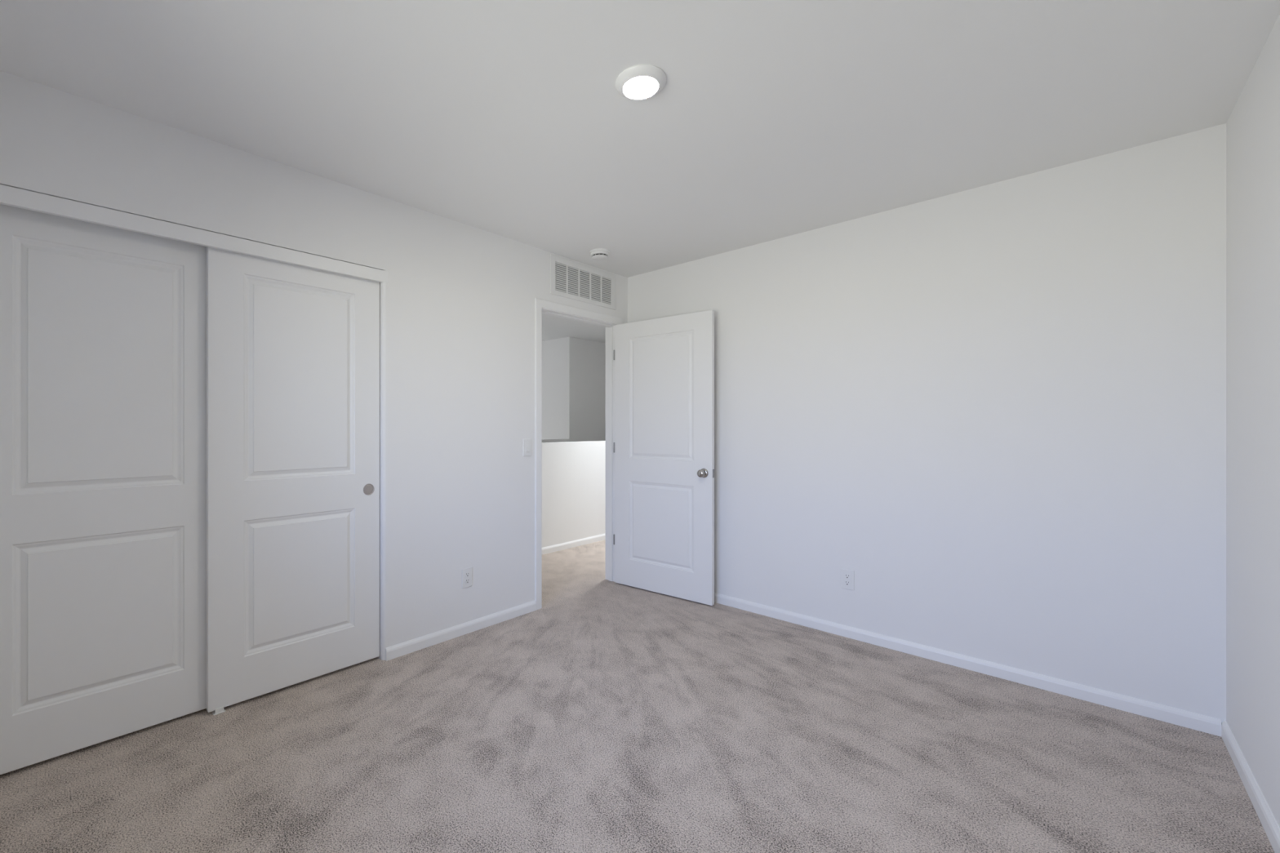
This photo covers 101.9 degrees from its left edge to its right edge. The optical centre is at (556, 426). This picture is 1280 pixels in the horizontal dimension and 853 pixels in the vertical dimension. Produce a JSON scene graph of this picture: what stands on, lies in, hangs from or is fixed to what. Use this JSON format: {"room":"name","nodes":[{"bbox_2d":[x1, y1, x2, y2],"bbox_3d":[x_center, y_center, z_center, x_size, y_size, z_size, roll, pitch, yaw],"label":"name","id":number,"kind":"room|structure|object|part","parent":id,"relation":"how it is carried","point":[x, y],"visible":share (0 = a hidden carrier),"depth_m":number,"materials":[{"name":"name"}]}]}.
{"room":"empty bedroom","nodes":[
{"label":"empty bedroom","id":0,"kind":"room"},
{"bbox_2d":[0,70,627,660],"bbox_3d":[-0.817,0.013,2.872,3.800,2.440,0.115,0,0,-45],"label":"wall","id":1,"kind":"structure","parent":0,"point":[457,302],"depth_m":2.82,"materials":[{"name":"white paint"}]},
{"bbox_2d":[0,204,206,774],"bbox_3d":[-1.755,0.210,1.999,0.764,2.014,0.035,0,0,-45],"label":"door","id":2,"kind":"structure","parent":1,"relation":"in","point":[103,328],"depth_m":1.97,"materials":[{"name":"white paint"}]},
{"bbox_2d":[0,184,388,283],"bbox_3d":[-1.433,-0.790,2.199,1.505,0.060,0.021,0,0,-45],"label":"fascia","id":3,"kind":"object","parent":1,"relation":"attached to","point":[9,196],"visible":1,"depth_m":2.07,"materials":[{"name":"white paint"}]},
{"bbox_2d":[206,246,379,712],"bbox_3d":[-1.218,0.210,2.462,0.764,2.014,0.037,0,0,-45],"label":"door","id":4,"kind":"structure","parent":1,"relation":"in","point":[293,350],"depth_m":2.41,"materials":[{"name":"white paint"}]},
{"bbox_3d":[-0.977,0.328,2.676,0.060,0.060,0.004,0,0,-45],"label":"finger pull","id":5,"kind":"part","parent":4,"relation":"part of","materials":[{"name":"silver metal"}]},
{"bbox_2d":[364,484,373,493],"bbox_3d":[-0.977,0.328,2.676,0.049,0.049,0.001,0,0,-45],"label":"door handle","id":6,"kind":"object","parent":4,"relation":"on","point":[368,489],"depth_m":2.68,"materials":[{"name":"silver metal"}]},
{"bbox_2d":[385,600,536,661],"bbox_3d":[-0.518,1.201,3.077,1.062,0.064,0.013,0,0,-45],"label":"baseboard","id":7,"kind":"structure","parent":1,"relation":"attached to","point":[421,642],"depth_m":3.00,"materials":[{"name":"white paint"}]},
{"bbox_2d":[462,567,471,588],"bbox_3d":[-0.531,0.903,3.067,0.070,0.114,0.008,0,0,-45],"label":"wall outlet","id":8,"kind":"object","parent":1,"relation":"attached to","point":[467,572],"visible":1,"depth_m":3.06,"materials":[{"name":"white plastic"}]},
{"bbox_2d":[465,578,470,583],"bbox_3d":[-0.530,0.923,3.066,0.034,0.027,0.004,0,0,-45],"label":"receptacle","id":9,"kind":"object","parent":8,"relation":"attached to","point":[467,580],"depth_m":3.07,"materials":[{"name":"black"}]},
{"bbox_2d":[465,572,470,577],"bbox_3d":[-0.530,0.884,3.066,0.034,0.027,0.004,0,0,-45],"label":"receptacle","id":10,"kind":"object","parent":8,"relation":"attached to","point":[467,574],"depth_m":3.07,"materials":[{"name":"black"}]},
{"bbox_2d":[523,439,531,456],"bbox_3d":[-0.191,0.139,3.400,0.070,0.114,0.010,0,0,-45],"label":"light switch","id":11,"kind":"object","parent":1,"relation":"attached to","point":[526,442],"visible":1,"depth_m":3.40,"materials":[{"name":"white plastic"}]},
{"bbox_2d":[534,297,622,609],"bbox_3d":[0.152,0.185,3.819,0.932,2.097,0.127,0,0,-45],"label":"door frame","id":12,"kind":"structure","parent":1,"relation":"attached to","point":[540,304],"depth_m":3.76,"materials":[{"name":"white paint"}]},
{"bbox_2d":[613,310,714,605],"bbox_3d":[0.770,0.213,3.782,0.820,2.020,0.156,0,0,41],"label":"door","id":13,"kind":"structure","parent":12,"relation":"attached to","point":[664,444],"depth_m":3.74,"materials":[{"name":"white paint"}]},
{"bbox_3d":[0.996,0.321,3.518,0.054,0.054,0.054,0,0,41],"label":"knob","id":14,"kind":"part","parent":13,"relation":"part of","materials":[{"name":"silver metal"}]},
{"bbox_2d":[550,253,615,310],"bbox_3d":[0.213,-1.056,3.797,0.711,0.275,0.009,0,0,-45],"label":"air vent","id":15,"kind":"object","parent":1,"relation":"in","point":[570,279],"visible":1,"depth_m":3.77,"materials":[{"name":"white metal"}]},
{"bbox_2d":[542,337,605,442],"bbox_3d":[-0.542,0.762,7.441,5.000,3.940,1.757,0,0,-45],"label":"wall","id":16,"kind":"structure","parent":0,"point":[574,369],"depth_m":7.13,"materials":[{"name":"white paint"}]},
{"bbox_2d":[542,440,605,547],"bbox_3d":[0.861,1.447,6.014,5.000,2.572,0.115,0,0,-45],"label":"wall","id":17,"kind":"structure","parent":0,"point":[574,473],"depth_m":5.24,"materials":[{"name":"white paint"}]},
{"bbox_2d":[542,533,605,555],"bbox_3d":[0.906,1.201,5.968,5.000,0.064,0.013,0,0,-45],"label":"baseboard","id":18,"kind":"structure","parent":17,"relation":"attached to","point":[552,548],"depth_m":5.24,"materials":[{"name":"white paint"}]},
{"bbox_2d":[0,539,1275,852],"bbox_3d":[1.319,1.294,3.552,7.800,0.120,4.038,0,0,-45],"label":"floor","id":19,"kind":"structure","parent":0,"point":[607,716],"depth_m":1.90,"materials":[{"name":"carpet"}]},
{"bbox_2d":[211,706,225,715],"bbox_3d":[-1.475,1.220,2.236,0.044,0.026,0.090,0,0,-45],"label":"floor guide","id":20,"kind":"object","parent":19,"relation":"on","point":[219,710],"visible":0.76,"depth_m":2.20,"materials":[{"name":"white plastic"}]},
{"bbox_2d":[0,0,1279,342],"bbox_3d":[0.289,-1.257,4.517,7.915,0.100,7.090,0,0,-45],"label":"ceiling","id":21,"kind":"structure","parent":0,"point":[770,120],"depth_m":1.86,"materials":[{"name":"white paint"}]},
{"bbox_2d":[589,248,609,260],"bbox_3d":[0.301,-1.183,3.550,0.140,0.048,0.140,0,0,-45],"label":"smoke detector","id":22,"kind":"object","parent":21,"relation":"attached to","point":[599,254],"visible":1,"depth_m":3.51,"materials":[{"name":"white plastic"}]},
{"bbox_2d":[615,64,666,99],"bbox_3d":[0.295,-1.195,1.797,0.176,0.024,0.176,0,0,-45],"label":"recessed light","id":23,"kind":"object","parent":21,"relation":"in","point":[639,82],"visible":1,"depth_m":1.77,"materials":[{"name":"white plastic"}]},
{"bbox_2d":[627,123,1226,723],"bbox_3d":[1.662,0.014,3.143,0.115,2.440,2.975,0,0,-45],"label":"wall","id":24,"kind":"structure","parent":0,"point":[998,407],"depth_m":2.52,"materials":[{"name":"white paint"}]},
{"bbox_2d":[840,568,853,590],"bbox_3d":[1.706,0.897,3.010,0.008,0.114,0.070,0,0,-45],"label":"wall outlet","id":25,"kind":"object","parent":24,"relation":"attached to","point":[846,575],"visible":1,"depth_m":3.01,"materials":[{"name":"white plastic"}]},
{"bbox_2d":[844,580,850,585],"bbox_3d":[1.705,0.916,3.009,0.004,0.027,0.034,0,0,-45],"label":"receptacle","id":26,"kind":"object","parent":25,"relation":"attached to","point":[846,582],"depth_m":3.01,"materials":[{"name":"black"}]},
{"bbox_2d":[844,573,850,578],"bbox_3d":[1.705,0.877,3.009,0.004,0.027,0.034,0,0,-45],"label":"receptacle","id":27,"kind":"object","parent":25,"relation":"attached to","point":[846,575],"depth_m":3.01,"materials":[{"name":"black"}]},
{"bbox_2d":[714,592,1221,737],"bbox_3d":[1.616,1.202,3.098,0.013,0.064,2.949,0,0,-45],"label":"baseboard","id":28,"kind":"structure","parent":24,"relation":"attached to","point":[1197,722],"depth_m":2.51,"materials":[{"name":"white paint"}]},
{"bbox_2d":[1226,13,1279,827],"bbox_3d":[1.349,0.014,0.669,4.030,2.440,0.115,0,0,-45],"label":"wall","id":29,"kind":"structure","parent":0,"point":[1253,124],"depth_m":1.70,"materials":[{"name":"white paint"}]},
{"bbox_2d":[1221,720,1279,852],"bbox_3d":[1.304,1.202,0.715,3.800,0.064,0.013,0,0,-45],"label":"baseboard","id":30,"kind":"structure","parent":29,"relation":"attached to","point":[1272,829],"depth_m":1.68,"materials":[{"name":"white paint"}]}
]}

